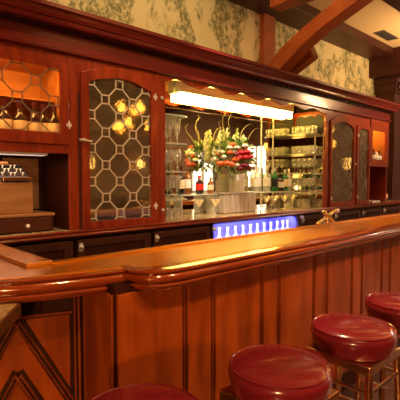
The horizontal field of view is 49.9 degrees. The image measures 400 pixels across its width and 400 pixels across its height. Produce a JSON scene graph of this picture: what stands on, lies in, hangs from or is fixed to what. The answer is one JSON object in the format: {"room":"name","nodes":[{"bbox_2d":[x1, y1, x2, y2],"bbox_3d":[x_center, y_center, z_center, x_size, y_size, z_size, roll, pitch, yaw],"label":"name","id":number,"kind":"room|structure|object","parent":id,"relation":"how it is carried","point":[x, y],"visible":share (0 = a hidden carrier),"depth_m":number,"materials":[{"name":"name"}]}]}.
{"room":"bar","nodes":[
{"label":"bar","id":0,"kind":"room"},
{"bbox_2d":[47,0,374,112],"bbox_3d":[0.941,-0.626,5.577,12.900,3.540,0.080,-3,4,-44],"label":"wall","id":1,"kind":"structure","parent":0,"point":[225,26],"depth_m":4.80,"materials":[{"name":"paper"}]},
{"bbox_2d":[0,0,399,122],"bbox_3d":[0.358,-1.225,4.475,7.080,0.270,0.657,-3,4,-44],"label":"crown molding","id":2,"kind":"structure","parent":1,"relation":"attached to","point":[39,24],"depth_m":3.48,"materials":[{"name":"red wood"}]},
{"bbox_2d":[260,13,274,64],"bbox_3d":[0.832,-1.833,5.303,0.220,0.856,0.073,-3,4,-44],"label":"timber post","id":3,"kind":"object","parent":2,"relation":"on","point":[267,22],"visible":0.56,"depth_m":5.24,"materials":[{"name":"brown wood"}]},
{"bbox_2d":[289,47,318,73],"bbox_3d":[1.107,-1.532,4.791,0.130,0.300,0.420,-3,4,-44],"label":"bracket","id":4,"kind":"object","parent":2,"relation":"on","point":[311,55],"visible":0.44,"depth_m":4.69,"materials":[{"name":"brown wood"}]},
{"bbox_2d":[228,0,393,59],"bbox_3d":[-0.278,-2.257,3.988,9.060,0.120,0.410,-3,4,-44],"label":"trim","id":5,"kind":"structure","parent":1,"relation":"attached to","point":[344,36],"depth_m":5.89,"materials":[{"name":"brown wood"}]},
{"bbox_2d":[369,46,399,79],"bbox_3d":[5.088,-2.166,5.145,0.290,0.420,6.160,-3,4,-44],"label":"trim","id":6,"kind":"structure","parent":1,"relation":"attached to","point":[388,66],"depth_m":7.08,"materials":[{"name":"brown wood"}]},
{"bbox_2d":[307,0,399,47],"bbox_3d":[3.096,-2.303,3.232,12.900,0.050,6.160,-3,4,-44],"label":"ceiling","id":7,"kind":"structure","parent":0,"point":[376,16],"depth_m":5.73,"materials":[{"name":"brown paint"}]},
{"bbox_2d":[270,0,313,11],"bbox_3d":[2.811,-2.124,2.685,0.200,0.248,5.730,-3,4,-44],"label":"tie beam","id":8,"kind":"structure","parent":7,"relation":"attached to","point":[279,5],"depth_m":4.62,"materials":[{"name":"brown wood"}]},
{"bbox_2d":[267,0,372,71],"bbox_3d":[1.319,-1.716,4.269,0.180,0.722,1.623,-3,4,-44],"label":"brace","id":9,"kind":"object","parent":8,"relation":"attached to","point":[337,12],"visible":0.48,"depth_m":4.36,"materials":[{"name":"brown wood"}]},
{"bbox_2d":[374,30,398,40],"bbox_3d":[2.757,-2.429,6.364,0.500,0.017,0.160,-3,4,-44],"label":"ceiling vent","id":10,"kind":"object","parent":7,"relation":"in","point":[383,34],"visible":1,"depth_m":6.34,"materials":[{"name":"grey metal"}]},
{"bbox_2d":[382,0,399,11],"bbox_3d":[2.760,-2.255,5.123,3.080,0.240,0.310,-3,4,-44],"label":"trim","id":11,"kind":"structure","parent":7,"relation":"attached to","point":[395,4],"depth_m":4.61,"materials":[{"name":"brown wood"}]},
{"bbox_2d":[340,361,394,399],"bbox_3d":[3.096,1.282,3.416,12.900,0.050,6.160,-3,4,-44],"label":"floor","id":12,"kind":"structure","parent":0,"point":[389,395],"depth_m":2.88,"materials":[{"name":"brown wood"}]},
{"bbox_2d":[0,303,20,336],"bbox_3d":[-0.823,0.874,1.248,0.476,0.986,0.589,0,3,-6],"label":"side table","id":13,"kind":"object","parent":12,"relation":"on","point":[9,312],"visible":1,"depth_m":1.43,"materials":[{"name":"wood"}]},
{"bbox_2d":[5,238,72,260],"bbox_3d":[-1.636,0.789,2.733,1.586,1.004,0.550,-3,4,-44],"label":"base cabinet","id":14,"kind":"object","parent":12,"relation":"on","point":[59,249],"visible":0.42,"depth_m":2.97,"materials":[{"name":"brown wood"}]},
{"bbox_2d":[0,200,399,244],"bbox_3d":[0.477,0.158,4.726,7.500,0.051,0.560,-3,4,-44],"label":"countertop","id":15,"kind":"structure","parent":14,"relation":"on","point":[207,218],"depth_m":3.81,"materials":[{"name":"wood"}]},
{"bbox_2d":[0,161,54,234],"bbox_3d":[-1.442,-0.021,2.891,0.825,0.494,0.401,-3,4,-44],"label":"cash register","id":16,"kind":"object","parent":15,"relation":"on","point":[17,214],"visible":1,"depth_m":2.92,"materials":[{"name":"brown wood"}]},
{"bbox_2d":[2,158,38,208],"bbox_3d":[-1.351,-0.120,3.251,0.260,0.388,0.026,-3,4,-44],"label":"panel","id":17,"kind":"object","parent":16,"relation":"on","point":[30,166],"visible":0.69,"depth_m":3.29,"materials":[{"name":"brown wood"}]},
{"bbox_2d":[0,41,78,229],"bbox_3d":[-1.627,-0.381,2.694,1.632,1.234,0.543,-3,4,-44],"label":"display cabinet","id":18,"kind":"object","parent":15,"relation":"on","point":[28,75],"visible":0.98,"depth_m":3.06,"materials":[{"name":"brown wood"}]},
{"bbox_2d":[0,99,11,141],"bbox_3d":[-1.294,-0.520,2.841,0.092,0.287,0.090,-3,4,-44],"label":"bottle","id":19,"kind":"object","parent":18,"relation":"on","point":[7,116],"visible":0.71,"depth_m":2.82,"materials":[{"name":"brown glass"}]},
{"bbox_2d":[12,102,26,142],"bbox_3d":[-1.221,-0.524,2.912,0.092,0.287,0.090,-3,4,-44],"label":"bottle","id":20,"kind":"object","parent":18,"relation":"on","point":[19,121],"visible":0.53,"depth_m":2.88,"materials":[{"name":"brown glass"}]},
{"bbox_2d":[0,151,47,155],"bbox_3d":[-1.559,-0.294,2.525,1.350,0.026,0.070,-3,4,-44],"label":"strip light","id":21,"kind":"object","parent":18,"relation":"attached to","point":[1,152],"visible":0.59,"depth_m":2.85,"materials":[{"name":"white plastic"}]},
{"bbox_2d":[0,154,44,155],"bbox_3d":[-1.559,-0.283,2.525,1.310,0.004,0.054,-3,4,-44],"label":"diffuser","id":22,"kind":"object","parent":21,"relation":"attached to","point":[0,154],"depth_m":2.90,"materials":[{"name":"white"}]},
{"bbox_2d":[0,93,54,105],"bbox_3d":[-1.704,-0.703,2.728,1.520,0.015,0.245,-3,4,-44],"label":"shelf","id":23,"kind":"object","parent":18,"relation":"attached to","point":[27,100],"depth_m":3.11,"materials":[{"name":"brown wood"}]},
{"bbox_2d":[27,103,41,143],"bbox_3d":[-1.147,-0.527,2.982,0.092,0.287,0.090,-3,4,-44],"label":"bottle","id":24,"kind":"object","parent":18,"relation":"on","point":[35,117],"visible":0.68,"depth_m":2.95,"materials":[{"name":"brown glass"}]},
{"bbox_2d":[39,105,48,131],"bbox_3d":[-1.115,-0.531,3.061,0.092,0.287,0.090,-3,4,-44],"label":"bottle","id":25,"kind":"object","parent":18,"relation":"on","point":[45,119],"visible":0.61,"depth_m":3.04,"materials":[{"name":"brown glass"}]},
{"bbox_2d":[48,105,59,144],"bbox_3d":[-1.042,-0.532,3.076,0.092,0.287,0.090,-3,4,-44],"label":"bottle","id":26,"kind":"object","parent":18,"relation":"on","point":[53,122],"visible":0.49,"depth_m":3.04,"materials":[{"name":"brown glass"}]},
{"bbox_2d":[77,57,158,229],"bbox_3d":[-0.771,-0.432,3.496,0.740,1.254,0.563,-3,4,-44],"label":"cabinet","id":27,"kind":"object","parent":15,"relation":"on","point":[118,138],"visible":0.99,"depth_m":3.65,"materials":[{"name":"brown wood"}]},
{"bbox_2d":[90,129,148,138],"bbox_3d":[-0.797,-0.540,3.529,0.691,0.018,0.378,-3,4,-44],"label":"shelf","id":28,"kind":"object","parent":27,"relation":"attached to","point":[94,134],"depth_m":3.55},
{"bbox_2d":[90,177,149,178],"bbox_3d":[-0.797,-0.180,3.547,0.691,0.018,0.378,-3,4,-44],"label":"shelf","id":29,"kind":"object","parent":27,"relation":"attached to","point":[96,177],"depth_m":3.43,"materials":[{"name":"clear glass"}]},
{"bbox_2d":[193,199,204,215],"bbox_3d":[-0.010,0.074,4.260,0.124,0.165,0.124,-3,4,-44],"label":"martini glass","id":30,"kind":"object","parent":15,"relation":"on","point":[196,201],"visible":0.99,"depth_m":4.23,"materials":[{"name":"clear glass"}]},
{"bbox_2d":[210,199,220,214],"bbox_3d":[0.155,0.070,4.334,0.124,0.165,0.124,-3,4,-44],"label":"martini glass","id":31,"kind":"object","parent":15,"relation":"on","point":[213,201],"visible":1,"depth_m":4.30,"materials":[{"name":"clear glass"}]},
{"bbox_2d":[171,191,285,215],"bbox_3d":[0.459,0.020,4.883,1.920,0.209,0.155,-3,4,-44],"label":"glass shelf","id":32,"kind":"object","parent":15,"relation":"on","point":[210,208],"visible":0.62,"depth_m":4.53,"materials":[{"name":"clear glass"}]},
{"bbox_2d":[177,167,184,194],"bbox_3d":[-0.186,-0.189,4.244,0.071,0.272,0.070,-3,4,-44],"label":"bottle","id":33,"kind":"object","parent":32,"relation":"on","point":[181,191],"visible":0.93,"depth_m":4.22,"materials":[{"name":"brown glass"}]},
{"bbox_2d":[185,166,191,193],"bbox_3d":[-0.121,-0.198,4.320,0.071,0.282,0.070,-3,4,-44],"label":"bottle","id":34,"kind":"object","parent":32,"relation":"on","point":[188,187],"visible":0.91,"depth_m":4.29,"materials":[{"name":"orange glass"}]},
{"bbox_2d":[195,175,203,193],"bbox_3d":[-0.006,-0.158,4.418,0.086,0.191,0.084,-3,4,-44],"label":"bottle","id":35,"kind":"object","parent":32,"relation":"on","point":[199,185],"visible":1,"depth_m":4.39,"materials":[{"name":"red glass"}]},
{"bbox_2d":[207,177,213,193],"bbox_3d":[0.110,-0.154,4.543,0.071,0.171,0.070,-3,4,-44],"label":"bottle","id":36,"kind":"object","parent":32,"relation":"on","point":[210,185],"visible":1,"depth_m":4.52,"materials":[{"name":"orange glass"}]},
{"bbox_2d":[254,167,261,191],"bbox_3d":[0.681,-0.241,5.071,0.094,0.292,0.092,-3,4,-44],"label":"bottle","id":37,"kind":"object","parent":32,"relation":"on","point":[257,182],"visible":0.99,"depth_m":5.05,"materials":[{"name":"clear glass"}]},
{"bbox_2d":[263,166,270,191],"bbox_3d":[0.804,-0.257,5.188,0.094,0.312,0.092,-3,4,-44],"label":"bottle","id":38,"kind":"object","parent":32,"relation":"on","point":[266,181],"visible":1,"depth_m":5.17,"materials":[{"name":"clear glass"}]},
{"bbox_2d":[271,168,277,190],"bbox_3d":[0.920,-0.253,5.299,0.086,0.292,0.084,-3,4,-44],"label":"bottle","id":39,"kind":"object","parent":32,"relation":"on","point":[274,178],"visible":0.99,"depth_m":5.27,"materials":[{"name":"green glass"}]},
{"bbox_2d":[278,174,284,190],"bbox_3d":[1.014,-0.218,5.405,0.098,0.211,0.096,-3,4,-44],"label":"bottle","id":40,"kind":"object","parent":32,"relation":"on","point":[281,183],"visible":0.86,"depth_m":5.37,"materials":[{"name":"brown glass"}]},
{"bbox_2d":[282,169,287,190],"bbox_3d":[1.075,-0.251,5.448,0.073,0.272,0.072,-3,4,-44],"label":"bottle","id":41,"kind":"object","parent":32,"relation":"on","point":[285,178],"visible":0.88,"depth_m":5.42,"materials":[{"name":"green glass"}]},
{"bbox_2d":[287,169,291,190],"bbox_3d":[1.133,-0.258,5.489,0.069,0.282,0.068,-3,4,-44],"label":"bottle","id":42,"kind":"object","parent":32,"relation":"on","point":[290,179],"visible":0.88,"depth_m":5.46,"materials":[{"name":"clear glass"}]},
{"bbox_2d":[213,191,256,213],"bbox_3d":[0.369,0.022,4.745,0.540,0.219,0.240,-3,4,-44],"label":"marble pedestal","id":43,"kind":"object","parent":15,"relation":"on","point":[230,202],"visible":0.77,"depth_m":4.60,"materials":[{"name":"beige stone"}]},
{"bbox_2d":[229,174,244,191],"bbox_3d":[0.410,-0.191,4.807,0.180,0.200,0.180,-3,4,-44],"label":"flower vase","id":44,"kind":"object","parent":43,"relation":"on","point":[238,184],"visible":0.94,"depth_m":4.73,"materials":[{"name":"white ceramic"}]},
{"bbox_2d":[210,115,256,179],"bbox_3d":[0.364,-0.530,4.598,0.525,0.813,0.522,0,3,9],"label":"flower arrangement","id":45,"kind":"object","parent":44,"relation":"in","point":[237,147],"visible":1,"depth_m":4.47,"materials":[{"name":"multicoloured plant"}]},
{"bbox_2d":[158,74,328,221],"bbox_3d":[0.478,-0.559,4.703,2.740,1.384,0.538,-3,4,-44],"label":"bay","id":46,"kind":"object","parent":15,"relation":"on","point":[272,138],"visible":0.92,"depth_m":4.86,"materials":[{"name":"brown mirror"}]},
{"bbox_2d":[167,119,173,142],"bbox_3d":[-0.263,-0.615,3.831,0.064,0.215,0.064,-3,4,-44],"label":"champagne flute","id":47,"kind":"object","parent":46,"relation":"on","point":[167,119],"visible":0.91,"depth_m":3.84,"materials":[{"name":"clear glass"}]},
{"bbox_2d":[167,175,173,198],"bbox_3d":[-0.263,-0.116,3.856,0.064,0.215,0.064,-3,4,-44],"label":"champagne flute","id":48,"kind":"object","parent":46,"relation":"on","point":[168,175],"visible":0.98,"depth_m":3.87,"materials":[{"name":"clear glass"}]},
{"bbox_2d":[167,150,174,170],"bbox_3d":[-0.263,-0.353,3.844,0.076,0.190,0.076,-3,4,-44],"label":"wine glass","id":49,"kind":"object","parent":46,"relation":"on","point":[167,150],"visible":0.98,"depth_m":3.86,"materials":[{"name":"clear glass"}]},
{"bbox_2d":[165,197,186,200],"bbox_3d":[-0.337,-0.008,3.976,0.330,0.012,0.368,-3,4,-44],"label":"glass shelf","id":50,"kind":"object","parent":46,"relation":"attached to","point":[167,199],"depth_m":3.97,"materials":[{"name":"clear glass"}]},
{"bbox_2d":[166,171,186,172],"bbox_3d":[-0.337,-0.258,3.963,0.330,0.012,0.368,-3,4,-44],"label":"glass shelf","id":51,"kind":"object","parent":46,"relation":"attached to","point":[166,171],"depth_m":4.03,"materials":[{"name":"clear glass"}]},
{"bbox_2d":[166,142,186,146],"bbox_3d":[-0.337,-0.507,3.950,0.330,0.012,0.368,-3,4,-44],"label":"glass shelf","id":52,"kind":"object","parent":46,"relation":"attached to","point":[168,144],"depth_m":3.96,"materials":[{"name":"clear glass"}]},
{"bbox_2d":[166,113,186,120],"bbox_3d":[-0.337,-0.757,3.938,0.330,0.012,0.368,-3,4,-44],"label":"glass shelf","id":53,"kind":"object","parent":46,"relation":"attached to","point":[169,116],"depth_m":3.91,"materials":[{"name":"clear glass"}]},
{"bbox_2d":[174,175,180,198],"bbox_3d":[-0.205,-0.118,3.912,0.064,0.215,0.064,-3,4,-44],"label":"champagne flute","id":54,"kind":"object","parent":46,"relation":"on","point":[174,175],"visible":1,"depth_m":3.92,"materials":[{"name":"clear glass"}]},
{"bbox_2d":[174,120,180,135],"bbox_3d":[-0.205,-0.618,3.886,0.064,0.215,0.064,-3,4,-44],"label":"champagne flute","id":55,"kind":"object","parent":46,"relation":"on","point":[174,120],"visible":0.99,"depth_m":3.90,"materials":[{"name":"clear glass"}]},
{"bbox_2d":[165,81,295,215],"bbox_3d":[0.316,-0.547,4.852,2.668,1.344,0.010,-3,4,-44],"label":"mirror","id":56,"kind":"object","parent":46,"relation":"attached to","point":[272,142],"depth_m":4.74,"materials":[{"name":"mirror"}]},
{"bbox_2d":[175,81,293,118],"bbox_3d":[0.484,-1.111,4.900,1.940,0.189,0.080,-3,4,-44],"label":"fluorescent light","id":57,"kind":"object","parent":46,"relation":"attached to","point":[208,96],"visible":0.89,"depth_m":4.71,"materials":[{"name":"white plastic"}]},
{"bbox_2d":[178,92,291,118],"bbox_3d":[0.484,-1.057,4.903,1.900,0.080,0.060,-3,4,-44],"label":"diffuser","id":58,"kind":"object","parent":57,"relation":"attached to","point":[201,98],"depth_m":4.75,"materials":[{"name":"beige plastic"}]},
{"bbox_2d":[165,106,323,206],"bbox_3d":[0.473,-0.464,4.708,2.614,1.165,0.419,-3,4,-44],"label":"mirror","id":59,"kind":"object","parent":46,"relation":"attached to","point":[272,138],"depth_m":5.13,"materials":[{"name":"silver mirror"}]},
{"bbox_2d":[286,192,310,193],"bbox_3d":[1.322,-0.089,5.560,0.200,0.012,0.368,-3,4,-44],"label":"glass shelf","id":60,"kind":"object","parent":46,"relation":"attached to","point":[286,192],"depth_m":5.58,"materials":[{"name":"clear glass"}]},
{"bbox_2d":[286,133,317,136],"bbox_3d":[1.322,-0.838,5.521,0.200,0.012,0.368,-3,4,-44],"label":"glass shelf","id":61,"kind":"object","parent":46,"relation":"attached to","point":[287,134],"depth_m":5.56,"materials":[{"name":"clear glass"}]},
{"bbox_2d":[286,153,318,155],"bbox_3d":[1.322,-0.589,5.534,0.200,0.012,0.368,-3,4,-44],"label":"glass shelf","id":62,"kind":"object","parent":46,"relation":"attached to","point":[287,154],"depth_m":5.55,"materials":[{"name":"clear glass"}]},
{"bbox_2d":[295,134,323,206],"bbox_3d":[1.424,-0.381,5.622,0.014,0.934,0.419,-3,4,-44],"label":"mirror","id":63,"kind":"object","parent":46,"relation":"attached to","point":[317,199],"depth_m":5.58,"materials":[{"name":"mirror"}]},
{"bbox_2d":[261,196,271,202],"bbox_3d":[0.771,0.036,4.991,0.124,0.165,0.124,-3,4,-44],"label":"martini glass","id":64,"kind":"object","parent":15,"relation":"on","point":[263,197],"visible":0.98,"depth_m":4.96,"materials":[{"name":"clear glass"}]},
{"bbox_2d":[271,196,279,209],"bbox_3d":[0.886,0.031,5.102,0.124,0.165,0.124,-3,4,-44],"label":"martini glass","id":65,"kind":"object","parent":15,"relation":"on","point":[272,197],"visible":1,"depth_m":5.07,"materials":[{"name":"clear glass"}]},
{"bbox_2d":[279,195,288,208],"bbox_3d":[1.024,0.024,5.233,0.124,0.165,0.124,-3,4,-44],"label":"martini glass","id":66,"kind":"object","parent":15,"relation":"on","point":[281,196],"visible":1,"depth_m":5.21,"materials":[{"name":"clear glass"}]},
{"bbox_2d":[288,195,296,207],"bbox_3d":[1.147,0.018,5.350,0.124,0.165,0.124,-3,4,-44],"label":"martini glass","id":67,"kind":"object","parent":15,"relation":"on","point":[289,196],"visible":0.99,"depth_m":5.32,"materials":[{"name":"clear glass"}]},
{"bbox_2d":[328,110,356,206],"bbox_3d":[1.734,-0.554,5.887,0.710,1.254,0.564,-3,4,-44],"label":"cabinet","id":68,"kind":"object","parent":15,"relation":"on","point":[342,126],"visible":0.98,"depth_m":5.71,"materials":[{"name":"brown wood"}]},
{"bbox_2d":[355,116,371,204],"bbox_3d":[2.153,-0.575,6.287,0.450,1.254,0.564,-3,4,-44],"label":"cabinet","id":69,"kind":"object","parent":15,"relation":"on","point":[363,129],"visible":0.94,"depth_m":6.13,"materials":[{"name":"brown wood"}]},
{"bbox_2d":[369,119,388,201],"bbox_3d":[2.527,-0.590,6.671,0.620,1.244,0.525,-3,4,-44],"label":"cabinet","id":70,"kind":"object","parent":15,"relation":"on","point":[379,129],"visible":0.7,"depth_m":6.72,"materials":[{"name":"brown wood"}]},
{"bbox_2d":[372,149,375,159],"bbox_3d":[2.627,-0.675,6.517,0.073,0.201,0.072,-3,4,-44],"label":"bottle","id":71,"kind":"object","parent":70,"relation":"on","point":[373,152],"visible":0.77,"depth_m":6.49,"materials":[{"name":"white glass"}]},
{"bbox_2d":[72,224,209,257],"bbox_3d":[-0.559,0.737,3.761,1.386,1.004,0.550,-3,4,-44],"label":"base cabinet","id":72,"kind":"object","parent":12,"relation":"on","point":[109,243],"visible":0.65,"depth_m":3.47,"materials":[{"name":"brown wood"}]},
{"bbox_2d":[90,383,197,399],"bbox_3d":[-0.163,0.970,1.203,0.372,0.799,0.372,-3,4,-44],"label":"bar stool","id":73,"kind":"object","parent":12,"relation":"on","point":[140,391],"visible":1,"depth_m":1.27,"materials":[{"name":"red leather"}]},
{"bbox_2d":[0,213,399,399],"bbox_3d":[0.932,0.697,3.733,6.151,1.087,1.509,-3,4,-44],"label":"bar counter","id":74,"kind":"object","parent":12,"relation":"on","point":[176,315],"depth_m":1.87,"materials":[{"name":"brown wood"}]},
{"bbox_2d":[0,214,399,279],"bbox_3d":[0.933,0.195,3.728,6.120,0.050,1.480,-3,4,-44],"label":"countertop","id":75,"kind":"structure","parent":74,"relation":"on","point":[8,270],"depth_m":2.08,"materials":[{"name":"brown wood"}]},
{"bbox_2d":[316,208,339,225],"bbox_3d":[0.986,0.128,3.302,0.321,0.117,0.074,-3,4,-44],"label":"tap","id":76,"kind":"object","parent":74,"relation":"on","point":[327,217],"visible":1,"depth_m":3.28,"materials":[{"name":"brown metal"}]},
{"bbox_2d":[209,214,303,238],"bbox_3d":[0.493,0.656,4.753,1.531,0.944,0.547,-3,4,-44],"label":"cooler","id":77,"kind":"object","parent":12,"relation":"on","point":[224,229],"visible":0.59,"depth_m":4.48,"materials":[{"name":"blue glass"}]},
{"bbox_2d":[219,344,338,399],"bbox_3d":[0.278,0.954,1.523,0.372,0.799,0.372,-3,4,-44],"label":"bar stool","id":78,"kind":"object","parent":12,"relation":"on","point":[263,371],"visible":1,"depth_m":1.42,"materials":[{"name":"red leather"}]},
{"bbox_2d":[300,208,360,225],"bbox_3d":[1.577,0.632,5.800,1.556,1.004,0.550,-3,4,-44],"label":"base cabinet","id":79,"kind":"object","parent":12,"relation":"on","point":[311,218],"visible":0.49,"depth_m":5.62,"materials":[{"name":"brown wood"}]},
{"bbox_2d":[305,313,399,399],"bbox_3d":[0.673,0.934,1.911,0.372,0.799,0.372,-3,4,-44],"label":"bar stool","id":80,"kind":"object","parent":12,"relation":"on","point":[362,344],"visible":0.95,"depth_m":1.78,"materials":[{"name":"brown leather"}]},
{"bbox_2d":[355,292,399,399],"bbox_3d":[1.063,0.915,2.288,0.372,0.799,0.372,-3,4,-44],"label":"bar stool","id":81,"kind":"object","parent":12,"relation":"on","point":[385,306],"visible":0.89,"depth_m":2.23,"materials":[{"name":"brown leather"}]},
{"bbox_2d":[359,204,399,217],"bbox_3d":[2.647,0.580,6.821,1.396,1.004,0.550,-3,4,-44],"label":"base cabinet","id":82,"kind":"object","parent":12,"relation":"on","point":[388,209],"visible":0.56,"depth_m":6.58,"materials":[{"name":"brown wood"}]},
{"bbox_2d":[374,76,399,204],"bbox_3d":[3.351,-0.515,7.528,0.590,3.120,0.434,-3,4,-44],"label":"wall pillar","id":83,"kind":"structure","parent":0,"point":[388,89],"depth_m":7.32,"materials":[{"name":"brown wood"}]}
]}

